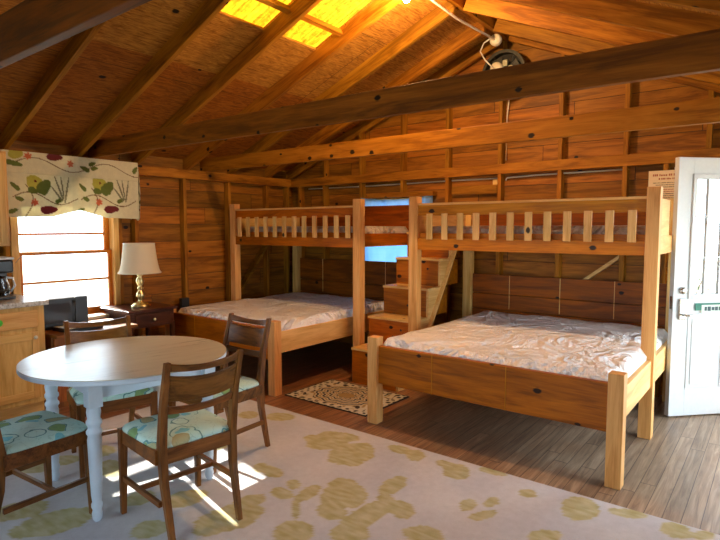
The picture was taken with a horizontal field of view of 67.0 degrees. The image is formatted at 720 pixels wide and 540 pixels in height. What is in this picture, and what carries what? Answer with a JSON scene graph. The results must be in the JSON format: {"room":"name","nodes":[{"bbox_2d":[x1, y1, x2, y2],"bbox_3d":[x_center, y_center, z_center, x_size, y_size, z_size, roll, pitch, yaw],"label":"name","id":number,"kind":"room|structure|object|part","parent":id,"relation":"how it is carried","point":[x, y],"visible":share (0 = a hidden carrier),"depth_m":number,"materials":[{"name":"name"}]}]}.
{"room":"cabin interior","nodes":[
{"label":"cabin interior","id":0,"kind":"room"},
{"bbox_2d":[0,140,291,336],"bbox_3d":[-2.958,-0.047,4.830,0.145,2.300,6.770,3,6,38],"label":"wall","id":1,"kind":"structure","parent":0,"point":[185,213],"depth_m":6.24,"materials":[{"name":"brown wood"}]},
{"bbox_2d":[0,151,9,245],"bbox_3d":[-3.193,-0.553,4.147,0.338,0.755,0.805,3,6,38],"label":"upper cabinet","id":2,"kind":"object","parent":1,"relation":"attached to","point":[4,210],"visible":1,"depth_m":4.34,"materials":[{"name":"brown wood"}]},
{"bbox_2d":[9,217,120,313],"bbox_3d":[-2.737,-0.182,5.093,0.140,1.390,1.010,3,6,38],"label":"window","id":3,"kind":"structure","parent":1,"relation":"in","point":[110,226],"depth_m":5.32,"materials":[{"name":"brown wood"}]},
{"bbox_3d":[-3.016,-0.155,4.734,0.100,1.370,0.060,3,6,38],"label":"casing","id":4,"kind":"part","parent":3,"relation":"part of","materials":[{"name":"brown wood"}]},
{"bbox_3d":[-2.749,0.131,5.127,0.030,0.620,0.774,3,6,38],"label":"sash rail","id":5,"kind":"part","parent":3,"relation":"part of","materials":[{"name":"brown wood"}]},
{"bbox_3d":[-2.781,-0.484,5.104,0.030,0.670,0.786,3,6,38],"label":"sash rail","id":6,"kind":"part","parent":3,"relation":"part of","materials":[{"name":"brown wood"}]},
{"bbox_3d":[-2.749,0.131,5.127,0.030,0.620,0.850,3,6,38],"label":"sash","id":7,"kind":"part","parent":3,"relation":"part of","materials":[{"name":"brown wood"}]},
{"bbox_3d":[-2.781,-0.484,5.104,0.030,0.670,0.850,3,6,38],"label":"sash","id":8,"kind":"part","parent":3,"relation":"part of","materials":[{"name":"brown wood"}]},
{"bbox_3d":[-2.461,-0.210,5.450,0.100,1.370,0.055,3,6,38],"label":"casing","id":9,"kind":"part","parent":3,"relation":"part of","materials":[{"name":"brown wood"}]},
{"bbox_2d":[0,149,139,220],"bbox_3d":[-2.657,-0.753,5.052,0.204,0.575,1.233,3,6,38],"label":"valance","id":10,"kind":"object","parent":1,"relation":"attached to","point":[38,184],"visible":0.98,"depth_m":4.94,"materials":[{"name":"fabric"}]},
{"bbox_2d":[179,297,188,307],"bbox_3d":[-1.954,0.368,6.055,0.049,0.115,0.100,3,6,38],"label":"outlet box","id":11,"kind":"object","parent":1,"relation":"attached to","point":[183,302],"visible":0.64,"depth_m":6.03,"materials":[{"name":"black plastic"}]},
{"bbox_3d":[-2.951,-0.964,4.755,0.100,0.100,6.710,3,6,38],"label":"plate","id":12,"kind":"part","parent":1,"relation":"part of","materials":[{"name":"brown wood"}]},
{"bbox_2d":[0,0,719,179],"bbox_3d":[-0.566,-1.472,2.867,7.185,1.554,7.510,3,6,38],"label":"ceiling","id":13,"kind":"structure","parent":0,"point":[155,64],"depth_m":4.56,"materials":[{"name":"brown wood"}]},
{"bbox_2d":[0,0,150,68],"bbox_3d":[-1.264,-0.878,2.015,6.100,0.171,0.040,4,6,38],"label":"tie beam","id":14,"kind":"structure","parent":13,"relation":"attached to","point":[29,27],"depth_m":1.84,"materials":[{"name":"brown wood"}]},
{"bbox_2d":[221,0,291,26],"bbox_3d":[-0.670,-2.034,3.861,0.785,0.325,0.621,3,6,38],"label":"window","id":15,"kind":"structure","parent":13,"relation":"attached to","point":[255,12],"depth_m":4.10,"materials":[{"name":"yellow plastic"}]},
{"bbox_2d":[284,0,371,46],"bbox_3d":[-0.288,-2.072,4.354,0.785,0.325,0.631,3,6,38],"label":"window","id":16,"kind":"structure","parent":13,"relation":"attached to","point":[336,13],"depth_m":4.46,"materials":[{"name":"yellow plastic"}]},
{"bbox_2d":[88,29,719,157],"bbox_3d":[-0.193,-0.987,3.395,6.100,0.156,0.040,4,6,38],"label":"tie beam","id":17,"kind":"structure","parent":13,"relation":"attached to","point":[699,52],"depth_m":2.80,"materials":[{"name":"brown wood"}]},
{"bbox_2d":[200,97,719,171],"bbox_3d":[0.589,-1.047,4.406,6.100,0.145,0.040,4,6,38],"label":"tie beam","id":18,"kind":"structure","parent":13,"relation":"attached to","point":[700,111],"depth_m":4.03,"materials":[{"name":"brown wood"}]},
{"bbox_2d":[431,0,494,39],"bbox_3d":[0.846,-2.170,4.666,0.027,0.062,1.461,3,6,38],"label":"cable","id":19,"kind":"object","parent":13,"relation":"attached to","point":[433,1],"visible":1,"depth_m":4.69,"materials":[{"name":"white plastic"}]},
{"bbox_2d":[490,34,501,46],"bbox_3d":[1.312,-2.221,5.255,0.110,0.110,0.055,3,6,38],"label":"junction box","id":20,"kind":"object","parent":13,"relation":"attached to","point":[498,39],"visible":0.94,"depth_m":5.23,"materials":[{"name":"beige plastic"}]},
{"bbox_2d":[2,340,719,534],"bbox_3d":[-0.558,1.272,3.072,6.210,0.060,6.770,3,6,38],"label":"floor","id":21,"kind":"structure","parent":0,"point":[674,475],"depth_m":3.81,"materials":[{"name":"brown wood"}]},
{"bbox_2d":[0,305,45,420],"bbox_3d":[-3.022,0.722,4.174,0.696,0.868,0.902,3,6,38],"label":"base cabinet","id":22,"kind":"object","parent":21,"relation":"on","point":[22,330],"visible":0.89,"depth_m":4.19,"materials":[{"name":"brown wood"}]},
{"bbox_3d":[-2.645,0.523,4.138,0.018,0.060,0.270,3,6,38],"label":"door rail","id":23,"kind":"part","parent":22,"relation":"part of","materials":[{"name":"brown wood"}]},
{"bbox_3d":[-2.649,0.755,4.159,0.008,0.405,0.270,3,6,38],"label":"door panel","id":24,"kind":"part","parent":22,"relation":"part of","materials":[{"name":"brown wood"}]},
{"bbox_3d":[-2.645,0.987,4.173,0.018,0.060,0.270,3,6,38],"label":"door rail","id":25,"kind":"part","parent":22,"relation":"part of","materials":[{"name":"brown wood"}]},
{"bbox_3d":[-2.645,0.391,4.128,0.018,0.135,0.370,3,6,38],"label":"drawer","id":26,"kind":"part","parent":22,"relation":"part of","materials":[{"name":"brown wood"}]},
{"bbox_2d":[0,294,48,309],"bbox_3d":[-3.024,0.268,4.145,0.685,0.039,0.948,3,6,38],"label":"countertop","id":27,"kind":"structure","parent":22,"relation":"on","point":[20,301],"depth_m":4.22,"materials":[{"name":"beige stone"}]},
{"bbox_2d":[0,256,15,299],"bbox_3d":[-2.903,0.064,4.352,0.255,0.335,0.188,3,6,38],"label":"coffee maker","id":28,"kind":"object","parent":27,"relation":"on","point":[6,263],"visible":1,"depth_m":4.31,"materials":[{"name":"black plastic"}]},
{"bbox_3d":[-2.910,-0.093,4.343,0.240,0.020,0.185,3,6,38],"label":"lid","id":29,"kind":"part","parent":28,"relation":"part of","materials":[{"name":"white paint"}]},
{"bbox_3d":[-2.782,0.113,4.342,0.066,0.129,0.036,-2,5,-26],"label":"carafe handle","id":30,"kind":"part","parent":28,"relation":"part of","materials":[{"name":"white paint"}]},
{"bbox_2d":[29,293,87,329],"bbox_3d":[-2.637,0.356,4.718,0.388,0.262,0.395,3,6,38],"label":"microwave","id":31,"kind":"object","parent":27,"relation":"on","point":[71,307],"visible":0.49,"depth_m":4.63,"materials":[{"name":"black plastic"}]},
{"bbox_2d":[16,256,94,302],"bbox_3d":[-2.672,0.123,4.746,0.196,0.499,0.812,2,5,22],"label":"power cord","id":32,"kind":"object","parent":31,"relation":"attached to","point":[33,256],"visible":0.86,"depth_m":4.93,"materials":[{"name":"plastic"}]},
{"bbox_3d":[-2.547,0.367,4.579,0.020,0.254,0.285,3,6,38],"label":"door","id":33,"kind":"part","parent":31,"relation":"part of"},
{"bbox_3d":[-2.426,0.355,4.737,0.018,0.254,0.107,3,6,38],"label":"control panel","id":34,"kind":"part","parent":31,"relation":"part of","materials":[{"name":"black plastic"}]},
{"bbox_2d":[44,318,137,407],"bbox_3d":[-2.482,0.795,4.812,0.760,0.625,0.690,3,6,38],"label":"desk","id":35,"kind":"object","parent":21,"relation":"on","point":[53,339],"visible":0.15,"depth_m":4.45,"materials":[{"name":"brown wood"}]},
{"bbox_3d":[-2.373,0.813,4.545,0.018,0.530,0.330,3,6,38],"label":"door","id":36,"kind":"part","parent":35,"relation":"part of","materials":[{"name":"wood"}]},
{"bbox_2d":[53,326,102,332],"bbox_3d":[-2.369,0.484,4.573,0.240,0.030,0.300,3,5,31],"label":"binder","id":37,"kind":"object","parent":35,"relation":"on","point":[97,327],"visible":0.43,"depth_m":4.48,"materials":[{"name":"black plastic"}]},
{"bbox_2d":[88,313,108,319],"bbox_3d":[-2.522,0.440,5.158,0.150,0.028,0.220,3,5,32],"label":"folder","id":38,"kind":"object","parent":35,"relation":"on","point":[96,315],"visible":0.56,"depth_m":5.13,"materials":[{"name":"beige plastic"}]},
{"bbox_2d":[89,319,112,321],"bbox_3d":[-2.290,0.468,4.904,0.210,0.009,0.280,-4,6,-44],"label":"paper sheet","id":39,"kind":"object","parent":35,"relation":"on","point":[105,319],"visible":0.22,"depth_m":4.97,"materials":[{"name":"white paper"}]},
{"bbox_2d":[100,301,177,336],"bbox_3d":[-2.158,0.710,5.353,0.545,0.710,0.520,3,6,38],"label":"end table","id":40,"kind":"object","parent":21,"relation":"on","point":[156,314],"visible":0.49,"depth_m":5.21,"materials":[{"name":"brown wood"}]},
{"bbox_2d":[118,243,160,306],"bbox_3d":[-2.151,0.047,5.315,0.402,0.618,0.402,3,6,38],"label":"table lamp","id":41,"kind":"object","parent":40,"relation":"on","point":[138,259],"visible":1,"depth_m":5.18,"materials":[{"name":"gold metal"}]},
{"bbox_3d":[-2.151,-0.258,5.292,0.296,0.007,0.296,3,6,38],"label":"shade trim","id":42,"kind":"part","parent":41,"relation":"part of","materials":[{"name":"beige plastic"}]},
{"bbox_3d":[-2.151,-0.116,5.303,0.402,0.286,0.402,3,6,38],"label":"lamp shade","id":43,"kind":"part","parent":41,"relation":"part of","materials":[{"name":"beige"}]},
{"bbox_3d":[-2.207,0.761,5.674,0.042,0.560,0.042,3,6,38],"label":"leg","id":44,"kind":"part","parent":40,"relation":"part of","materials":[{"name":"brown wood"}]},
{"bbox_3d":[-1.973,0.466,5.191,0.016,0.113,0.360,3,6,38],"label":"drawer","id":45,"kind":"part","parent":40,"relation":"part of","materials":[{"name":"brown wood"}]},
{"bbox_3d":[-1.859,0.782,5.405,0.042,0.560,0.042,3,6,38],"label":"leg","id":46,"kind":"part","parent":40,"relation":"part of","materials":[{"name":"brown wood"}]},
{"bbox_2d":[165,199,408,396],"bbox_3d":[-0.718,0.140,5.951,1.940,1.755,2.025,3,6,38],"label":"bunk bed","id":47,"kind":"object","parent":21,"relation":"on","point":[363,275],"visible":0.74,"depth_m":5.75,"materials":[{"name":"brown wood"}]},
{"bbox_3d":[-1.997,0.704,5.757,0.085,0.660,0.085,3,6,38],"label":"foot post","id":48,"kind":"part","parent":47,"relation":"part of","materials":[{"name":"brown wood"}]},
{"bbox_3d":[-1.372,0.619,5.270,1.620,0.285,0.038,3,6,38],"label":"footboard","id":49,"kind":"part","parent":47,"relation":"part of","materials":[{"name":"brown wood"}]},
{"bbox_3d":[-1.479,0.100,6.481,0.085,1.755,0.085,3,6,38],"label":"tall post","id":50,"kind":"part","parent":47,"relation":"part of","materials":[{"name":"brown wood"}]},
{"bbox_3d":[-1.174,-0.542,6.836,0.035,0.400,0.925,3,6,38],"label":"rail","id":51,"kind":"part","parent":47,"relation":"part of","materials":[{"name":"brown wood"}]},
{"bbox_3d":[-0.751,0.778,4.797,0.085,0.660,0.085,3,6,38],"label":"foot post","id":52,"kind":"part","parent":47,"relation":"part of","materials":[{"name":"brown wood"}]},
{"bbox_2d":[178,292,383,330],"bbox_3d":[-0.770,0.480,6.008,1.540,0.225,1.860,3,6,38],"label":"mattress","id":53,"kind":"object","parent":47,"relation":"on","point":[295,309],"visible":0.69,"depth_m":5.67,"materials":[{"name":"beige fabric"}]},
{"bbox_3d":[-0.747,-0.607,5.855,1.830,0.090,0.038,3,6,38],"label":"guard rail","id":54,"kind":"part","parent":47,"relation":"part of","materials":[{"name":"brown wood"}]},
{"bbox_3d":[-0.744,-0.335,5.881,1.810,0.147,0.060,3,6,38],"label":"deck rail","id":55,"kind":"part","parent":47,"relation":"part of","materials":[{"name":"brown wood"}]},
{"bbox_3d":[-0.836,0.057,7.263,0.085,1.720,0.090,3,6,38],"label":"post","id":56,"kind":"part","parent":47,"relation":"part of","materials":[{"name":"brown wood"}]},
{"bbox_2d":[250,226,408,236],"bbox_3d":[-0.403,-0.416,6.251,1.760,0.174,0.880,3,6,38],"label":"mattress","id":57,"kind":"object","parent":47,"relation":"on","point":[368,229],"visible":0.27,"depth_m":5.79,"materials":[{"name":"white fabric"}]},
{"bbox_3d":[-0.163,0.586,5.540,0.038,0.190,1.870,3,6,38],"label":"rail","id":58,"kind":"part","parent":47,"relation":"part of","materials":[{"name":"brown wood"}]},
{"bbox_3d":[-0.081,0.249,6.721,1.780,0.740,0.035,3,6,38],"label":"headboard","id":59,"kind":"part","parent":47,"relation":"part of","materials":[{"name":"brown wood"}]},
{"bbox_3d":[-0.011,0.187,5.350,0.085,1.755,0.085,3,6,38],"label":"tall post","id":60,"kind":"part","parent":47,"relation":"part of","materials":[{"name":"brown wood"}]},
{"bbox_3d":[0.313,-0.319,5.700,0.035,0.130,0.925,3,6,38],"label":"rail","id":61,"kind":"part","parent":47,"relation":"part of","materials":[{"name":"brown wood"}]},
{"bbox_2d":[285,379,408,416],"bbox_3d":[-0.118,1.105,4.778,0.900,0.007,0.630,3,6,38],"label":"rug","id":62,"kind":"object","parent":21,"relation":"on","point":[340,395],"visible":0.88,"depth_m":4.75,"materials":[{"name":"beige fabric"}]},
{"bbox_2d":[0,400,719,539],"bbox_3d":[-0.552,1.309,2.132,4.750,0.009,3.530,3,6,38],"label":"area rug","id":63,"kind":"object","parent":21,"relation":"on","point":[316,479],"visible":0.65,"depth_m":2.93,"materials":[{"name":"beige carpet"}]},
{"bbox_2d":[0,411,91,514],"bbox_3d":[-1.689,0.827,2.670,0.452,0.868,0.529,3,5,33],"label":"dining chair","id":64,"kind":"object","parent":63,"relation":"on","point":[30,440],"visible":0.91,"depth_m":2.65,"materials":[{"name":"brown wood"}]},
{"bbox_3d":[-1.638,0.847,2.411,0.040,0.868,0.118,3,5,33],"label":"post","id":65,"kind":"part","parent":64,"relation":"part of","materials":[{"name":"brown wood"}]},
{"bbox_2d":[0,411,86,453],"bbox_3d":[-1.661,0.790,2.711,0.438,0.049,0.424,3,5,33],"label":"seat cushion","id":66,"kind":"object","parent":64,"relation":"on","point":[35,431],"depth_m":2.65,"materials":[{"name":"fabric"}]},
{"bbox_3d":[-1.665,0.848,2.708,0.430,0.070,0.427,3,5,33],"label":"seat frame","id":67,"kind":"part","parent":64,"relation":"part of","materials":[{"name":"brown wood"}]},
{"bbox_3d":[-1.729,1.011,3.002,0.042,0.451,0.041,3,5,33],"label":"leg","id":68,"kind":"part","parent":64,"relation":"part of","materials":[{"name":"brown wood"}]},
{"bbox_3d":[-1.384,1.028,2.781,0.042,0.451,0.041,3,5,33],"label":"leg","id":69,"kind":"part","parent":64,"relation":"part of","materials":[{"name":"brown wood"}]},
{"bbox_2d":[63,315,157,477],"bbox_3d":[-1.597,0.767,3.456,0.452,0.868,0.529,-3,6,-37],"label":"dining chair","id":70,"kind":"object","parent":63,"relation":"on","point":[147,396],"visible":0.51,"depth_m":3.38,"materials":[{"name":"brown wood"}]},
{"bbox_3d":[-1.859,0.763,3.497,0.040,0.868,0.118,-3,6,-37],"label":"post","id":71,"kind":"part","parent":70,"relation":"part of","materials":[{"name":"brown wood"}]},
{"bbox_3d":[-1.612,0.999,3.155,0.042,0.451,0.041,-3,6,-37],"label":"leg","id":72,"kind":"part","parent":70,"relation":"part of","materials":[{"name":"brown wood"}]},
{"bbox_3d":[-1.743,0.351,3.616,0.364,0.050,0.048,-3,6,-37],"label":"rail","id":73,"kind":"part","parent":70,"relation":"part of","materials":[{"name":"brown wood"}]},
{"bbox_3d":[-1.571,0.793,3.424,0.430,0.070,0.427,-3,6,-37],"label":"seat frame","id":74,"kind":"part","parent":70,"relation":"part of","materials":[{"name":"brown wood"}]},
{"bbox_2d":[69,387,153,403],"bbox_3d":[-1.566,0.736,3.413,0.438,0.049,0.424,-3,6,-37],"label":"seat cushion","id":75,"kind":"object","parent":70,"relation":"on","point":[76,396],"depth_m":3.28,"materials":[{"name":"fabric"}]},
{"bbox_3d":[-1.567,0.746,3.719,0.040,0.868,0.118,-3,6,-37],"label":"post","id":76,"kind":"part","parent":70,"relation":"part of","materials":[{"name":"brown wood"}]},
{"bbox_3d":[-1.286,0.980,3.402,0.042,0.451,0.041,-3,6,-37],"label":"leg","id":77,"kind":"part","parent":70,"relation":"part of","materials":[{"name":"brown wood"}]},
{"bbox_2d":[16,336,226,521],"bbox_3d":[-1.328,0.854,3.148,1.092,0.742,1.090,4,6,44],"label":"dining table","id":78,"kind":"object","parent":63,"relation":"on","point":[98,369],"visible":0.76,"depth_m":2.92,"materials":[{"name":"white paint"}]},
{"bbox_3d":[-1.773,0.870,3.139,0.074,0.712,0.074,4,6,44],"label":"leg","id":79,"kind":"part","parent":78,"relation":"part of","materials":[{"name":"white paint"}]},
{"bbox_3d":[-1.317,0.903,2.705,0.074,0.712,0.074,4,6,44],"label":"leg","id":80,"kind":"part","parent":78,"relation":"part of","materials":[{"name":"white paint"}]},
{"bbox_3d":[-1.338,0.835,3.594,0.074,0.712,0.074,4,6,44],"label":"leg","id":81,"kind":"part","parent":78,"relation":"part of","materials":[{"name":"white paint"}]},
{"bbox_3d":[-0.882,0.868,3.160,0.074,0.712,0.074,4,6,44],"label":"leg","id":82,"kind":"part","parent":78,"relation":"part of","materials":[{"name":"white paint"}]},
{"bbox_2d":[117,349,243,539],"bbox_3d":[-0.891,0.822,2.743,0.529,0.868,0.452,4,6,45],"label":"dining chair","id":83,"kind":"object","parent":63,"relation":"on","point":[176,433],"visible":1,"depth_m":2.63,"materials":[{"name":"brown wood"}]},
{"bbox_3d":[-1.209,1.028,2.784,0.041,0.451,0.042,4,6,45],"label":"leg","id":84,"kind":"part","parent":83,"relation":"part of","materials":[{"name":"brown wood"}]},
{"bbox_3d":[-0.884,0.842,2.478,0.118,0.868,0.040,4,6,45],"label":"post","id":85,"kind":"part","parent":83,"relation":"part of","materials":[{"name":"brown wood"}]},
{"bbox_2d":[122,409,228,448],"bbox_3d":[-0.928,0.785,2.776,0.424,0.049,0.438,4,6,45],"label":"seat cushion","id":86,"kind":"object","parent":83,"relation":"on","point":[186,430],"depth_m":2.68,"materials":[{"name":"fabric"}]},
{"bbox_3d":[-0.922,0.843,2.775,0.427,0.070,0.430,4,6,45],"label":"seat frame","id":87,"kind":"part","parent":83,"relation":"part of","materials":[{"name":"brown wood"}]},
{"bbox_3d":[-0.920,1.005,3.075,0.041,0.451,0.042,4,6,45],"label":"leg","id":88,"kind":"part","parent":83,"relation":"part of","materials":[{"name":"brown wood"}]},
{"bbox_3d":[-0.755,0.636,2.594,0.050,0.048,0.364,4,6,45],"label":"rail","id":89,"kind":"part","parent":83,"relation":"part of","materials":[{"name":"brown wood"}]},
{"bbox_3d":[-0.720,0.434,2.543,0.048,0.050,0.364,4,6,45],"label":"rail","id":90,"kind":"part","parent":83,"relation":"part of","materials":[{"name":"brown wood"}]},
{"bbox_3d":[-0.626,0.822,2.738,0.118,0.868,0.040,4,6,45],"label":"post","id":91,"kind":"part","parent":83,"relation":"part of","materials":[{"name":"brown wood"}]},
{"bbox_2d":[168,313,271,472],"bbox_3d":[-0.895,0.759,3.556,0.452,0.868,0.529,3,5,37],"label":"dining chair","id":92,"kind":"object","parent":63,"relation":"on","point":[249,388],"visible":0.51,"depth_m":3.59,"materials":[{"name":"brown wood"}]},
{"bbox_3d":[-1.206,0.973,3.499,0.042,0.451,0.041,3,5,37],"label":"leg","id":93,"kind":"part","parent":92,"relation":"part of","materials":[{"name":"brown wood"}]},
{"bbox_3d":[-0.877,0.992,3.255,0.042,0.451,0.041,3,5,37],"label":"leg","id":94,"kind":"part","parent":92,"relation":"part of","materials":[{"name":"brown wood"}]},
{"bbox_3d":[-0.921,0.785,3.523,0.430,0.070,0.427,3,5,37],"label":"seat frame","id":95,"kind":"part","parent":92,"relation":"part of","materials":[{"name":"brown wood"}]},
{"bbox_3d":[-0.928,0.739,3.818,0.040,0.868,0.118,3,5,37],"label":"post","id":96,"kind":"part","parent":92,"relation":"part of","materials":[{"name":"brown wood"}]},
{"bbox_2d":[213,375,258,398],"bbox_3d":[-0.926,0.729,3.512,0.438,0.049,0.424,3,5,37],"label":"seat cushion","id":97,"kind":"object","parent":92,"relation":"on","point":[247,385],"depth_m":3.46,"materials":[{"name":"fabric"}]},
{"bbox_3d":[-0.781,0.551,3.693,0.364,0.048,0.050,3,5,37],"label":"rail","id":98,"kind":"part","parent":92,"relation":"part of","materials":[{"name":"brown wood"}]},
{"bbox_3d":[-0.751,0.343,3.718,0.364,0.050,0.048,3,5,37],"label":"rail","id":99,"kind":"part","parent":92,"relation":"part of","materials":[{"name":"brown wood"}]},
{"bbox_3d":[-0.634,0.755,3.600,0.040,0.868,0.118,3,5,37],"label":"post","id":100,"kind":"part","parent":92,"relation":"part of","materials":[{"name":"brown wood"}]},
{"bbox_2d":[351,232,460,391],"bbox_3d":[0.521,0.342,5.484,0.570,1.436,1.252,3,6,38],"label":"staircase","id":101,"kind":"structure","parent":21,"relation":"on","point":[439,268],"depth_m":5.43,"materials":[{"name":"brown wood"}]},
{"bbox_2d":[367,186,673,489],"bbox_3d":[1.288,0.259,4.406,2.010,1.755,2.025,3,6,38],"label":"bunk bed","id":102,"kind":"object","parent":21,"relation":"on","point":[600,405],"visible":0.85,"depth_m":4.01,"materials":[{"name":"brown wood"}]},
{"bbox_3d":[0.115,0.830,4.129,0.085,0.660,0.085,3,6,38],"label":"foot post","id":103,"kind":"part","parent":102,"relation":"part of","materials":[{"name":"brown wood"}]},
{"bbox_3d":[0.499,0.217,4.957,0.085,1.755,0.085,3,6,38],"label":"tall post","id":104,"kind":"part","parent":102,"relation":"part of","materials":[{"name":"brown wood"}]},
{"bbox_3d":[0.804,-0.425,5.311,0.035,0.400,0.925,3,6,38],"label":"rail","id":105,"kind":"part","parent":102,"relation":"part of","materials":[{"name":"brown wood"}]},
{"bbox_3d":[1.142,0.174,5.739,0.085,1.720,0.090,3,6,38],"label":"post","id":106,"kind":"part","parent":102,"relation":"part of","materials":[{"name":"brown wood"}]},
{"bbox_3d":[0.788,0.747,3.606,1.740,0.285,0.038,3,6,38],"label":"footboard","id":107,"kind":"part","parent":102,"relation":"part of","materials":[{"name":"brown wood"}]},
{"bbox_2d":[383,311,667,381],"bbox_3d":[1.378,0.607,4.353,1.670,0.225,1.860,3,6,38],"label":"mattress","id":108,"kind":"object","parent":102,"relation":"on","point":[572,347],"visible":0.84,"depth_m":4.00,"materials":[{"name":"white fabric"}]},
{"bbox_3d":[1.260,-0.216,4.337,1.875,0.147,0.060,3,6,38],"label":"deck rail","id":109,"kind":"part","parent":102,"relation":"part of","materials":[{"name":"brown wood"}]},
{"bbox_3d":[1.256,-0.488,4.311,1.895,0.090,0.038,3,6,38],"label":"guard rail","id":110,"kind":"part","parent":102,"relation":"part of","materials":[{"name":"brown wood"}]},
{"bbox_2d":[433,225,645,238],"bbox_3d":[1.583,-0.298,4.721,1.800,0.174,0.880,3,6,38],"label":"mattress","id":111,"kind":"object","parent":102,"relation":"on","point":[599,229],"visible":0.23,"depth_m":4.28,"materials":[{"name":"white fabric"}]},
{"bbox_3d":[1.923,0.408,5.180,1.845,0.660,0.035,3,6,38],"label":"headboard","id":112,"kind":"part","parent":102,"relation":"part of","materials":[{"name":"brown wood"}]},
{"bbox_3d":[1.456,0.909,3.096,0.085,0.660,0.085,3,6,38],"label":"foot post","id":113,"kind":"part","parent":102,"relation":"part of","materials":[{"name":"brown wood"}]},
{"bbox_3d":[2.045,0.717,3.838,0.038,0.190,1.870,3,6,38],"label":"rail","id":114,"kind":"part","parent":102,"relation":"part of","materials":[{"name":"brown wood"}]},
{"bbox_3d":[2.018,0.307,3.786,0.085,1.755,0.085,3,6,38],"label":"tall post","id":115,"kind":"part","parent":102,"relation":"part of","materials":[{"name":"brown wood"}]},
{"bbox_3d":[2.343,-0.199,4.136,0.035,0.130,0.925,3,6,38],"label":"rail","id":116,"kind":"part","parent":102,"relation":"part of","materials":[{"name":"brown wood"}]},
{"bbox_3d":[2.637,0.263,4.587,0.085,1.720,0.090,3,6,38],"label":"post","id":117,"kind":"part","parent":102,"relation":"part of","materials":[{"name":"brown wood"}]},
{"bbox_2d":[291,39,719,396],"bbox_3d":[1.481,-0.753,5.538,6.180,3.600,0.140,3,6,38],"label":"wall","id":118,"kind":"structure","parent":0,"point":[637,153],"depth_m":5.42,"materials":[{"name":"brown wood"}]},
{"bbox_2d":[361,196,432,261],"bbox_3d":[0.400,-0.452,6.323,1.000,0.800,0.026,3,6,38],"label":"window","id":119,"kind":"structure","parent":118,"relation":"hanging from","point":[377,253],"depth_m":6.39,"materials":[{"name":"blue"}]},
{"bbox_2d":[308,178,496,189],"bbox_3d":[0.381,-1.009,6.411,2.690,0.022,0.015,3,6,38],"label":"cable","id":120,"kind":"object","parent":118,"relation":"attached to","point":[482,178],"visible":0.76,"depth_m":6.23,"materials":[{"name":"grey metal"}]},
{"bbox_2d":[480,38,526,70],"bbox_3d":[1.379,-1.974,5.304,0.450,0.542,0.229,3,6,38],"label":"exhaust fan","id":121,"kind":"object","parent":118,"relation":"attached to","point":[505,57],"depth_m":5.33,"materials":[{"name":"metal"}]},
{"bbox_3d":[1.232,-2.106,5.309,0.132,0.281,0.074,3,6,38],"label":"fan cord","id":122,"kind":"part","parent":121,"relation":"part of","materials":[{"name":"white plastic"}]},
{"bbox_3d":[1.349,-1.983,5.362,0.120,0.120,0.090,3,6,38],"label":"motor","id":123,"kind":"part","parent":121,"relation":"part of","materials":[{"name":"beige plastic"}]},
{"bbox_3d":[1.361,-2.037,5.378,0.119,0.137,0.022,1,5,16],"label":"blade","id":124,"kind":"part","parent":121,"relation":"part of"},
{"bbox_3d":[1.447,-1.936,5.395,0.400,0.400,0.007,3,6,38],"label":"lamp shade","id":125,"kind":"part","parent":121,"relation":"part of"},
{"bbox_3d":[1.495,-1.991,5.284,0.137,0.115,0.038,3,6,38],"label":"blade","id":126,"kind":"part","parent":121,"relation":"part of","materials":[{"name":"grey metal"}]},
{"bbox_3d":[1.506,-1.020,5.485,6.100,0.100,0.100,3,6,38],"label":"plate","id":127,"kind":"part","parent":118,"relation":"part of","materials":[{"name":"brown wood"}]},
{"bbox_2d":[506,100,509,159],"bbox_3d":[1.495,-1.506,5.469,0.014,0.791,0.063,-2,5,-28],"label":"cable","id":128,"kind":"object","parent":118,"relation":"attached to","point":[508,100],"visible":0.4,"depth_m":5.49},
{"bbox_2d":[505,169,621,179],"bbox_3d":[1.938,-0.908,5.197,1.156,0.049,0.015,3,6,38],"label":"cable","id":129,"kind":"object","parent":118,"relation":"attached to","point":[610,169],"visible":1,"depth_m":5.16,"materials":[{"name":"grey plastic"}]},
{"bbox_2d":[648,170,674,200],"bbox_3d":[2.594,-0.713,4.613,0.268,0.262,0.005,3,6,38],"label":"notice","id":130,"kind":"object","parent":118,"relation":"attached to","point":[665,179],"visible":0.46,"depth_m":4.62,"materials":[{"name":"beige paper"}]},
{"bbox_2d":[664,157,719,415],"bbox_3d":[2.778,0.140,4.235,0.775,1.995,0.182,-1,4,-9],"label":"door","id":131,"kind":"structure","parent":118,"relation":"in","point":[692,387],"depth_m":4.20,"materials":[{"name":"white paint"}]},
{"bbox_3d":[2.526,0.344,4.146,0.120,0.019,0.054,-1,4,-9],"label":"lever handle","id":132,"kind":"part","parent":131,"relation":"part of","materials":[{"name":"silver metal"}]},
{"bbox_3d":[2.635,0.629,4.229,0.216,0.580,0.007,-1,4,-9],"label":"raised panel","id":133,"kind":"part","parent":131,"relation":"part of","materials":[{"name":"white paint"}]},
{"bbox_3d":[2.773,-0.257,4.208,0.523,0.950,0.072,-1,4,-9],"label":"glazing frame","id":134,"kind":"part","parent":131,"relation":"part of","materials":[{"name":"white paint"}]},
{"label":"outside","id":135,"kind":"structure","parent":0,"visible":0},
{"bbox_2d":[22,254,719,306],"bbox_3d":[0.000,1.943,0.149,80.000,0.050,80.000,3,6,38],"label":"ground","id":136,"kind":"structure","parent":135,"point":[35,269],"depth_m":22.17,"materials":[{"name":"white"}]},
{"bbox_2d":[693,262,708,292],"bbox_3d":[4.721,0.500,8.468,1.401,1.571,1.524,3,6,38],"label":"shrub","id":137,"kind":"object","parent":136,"relation":"on","point":[699,286],"visible":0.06,"depth_m":8.11,"materials":[{"name":"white plant"}]}
]}

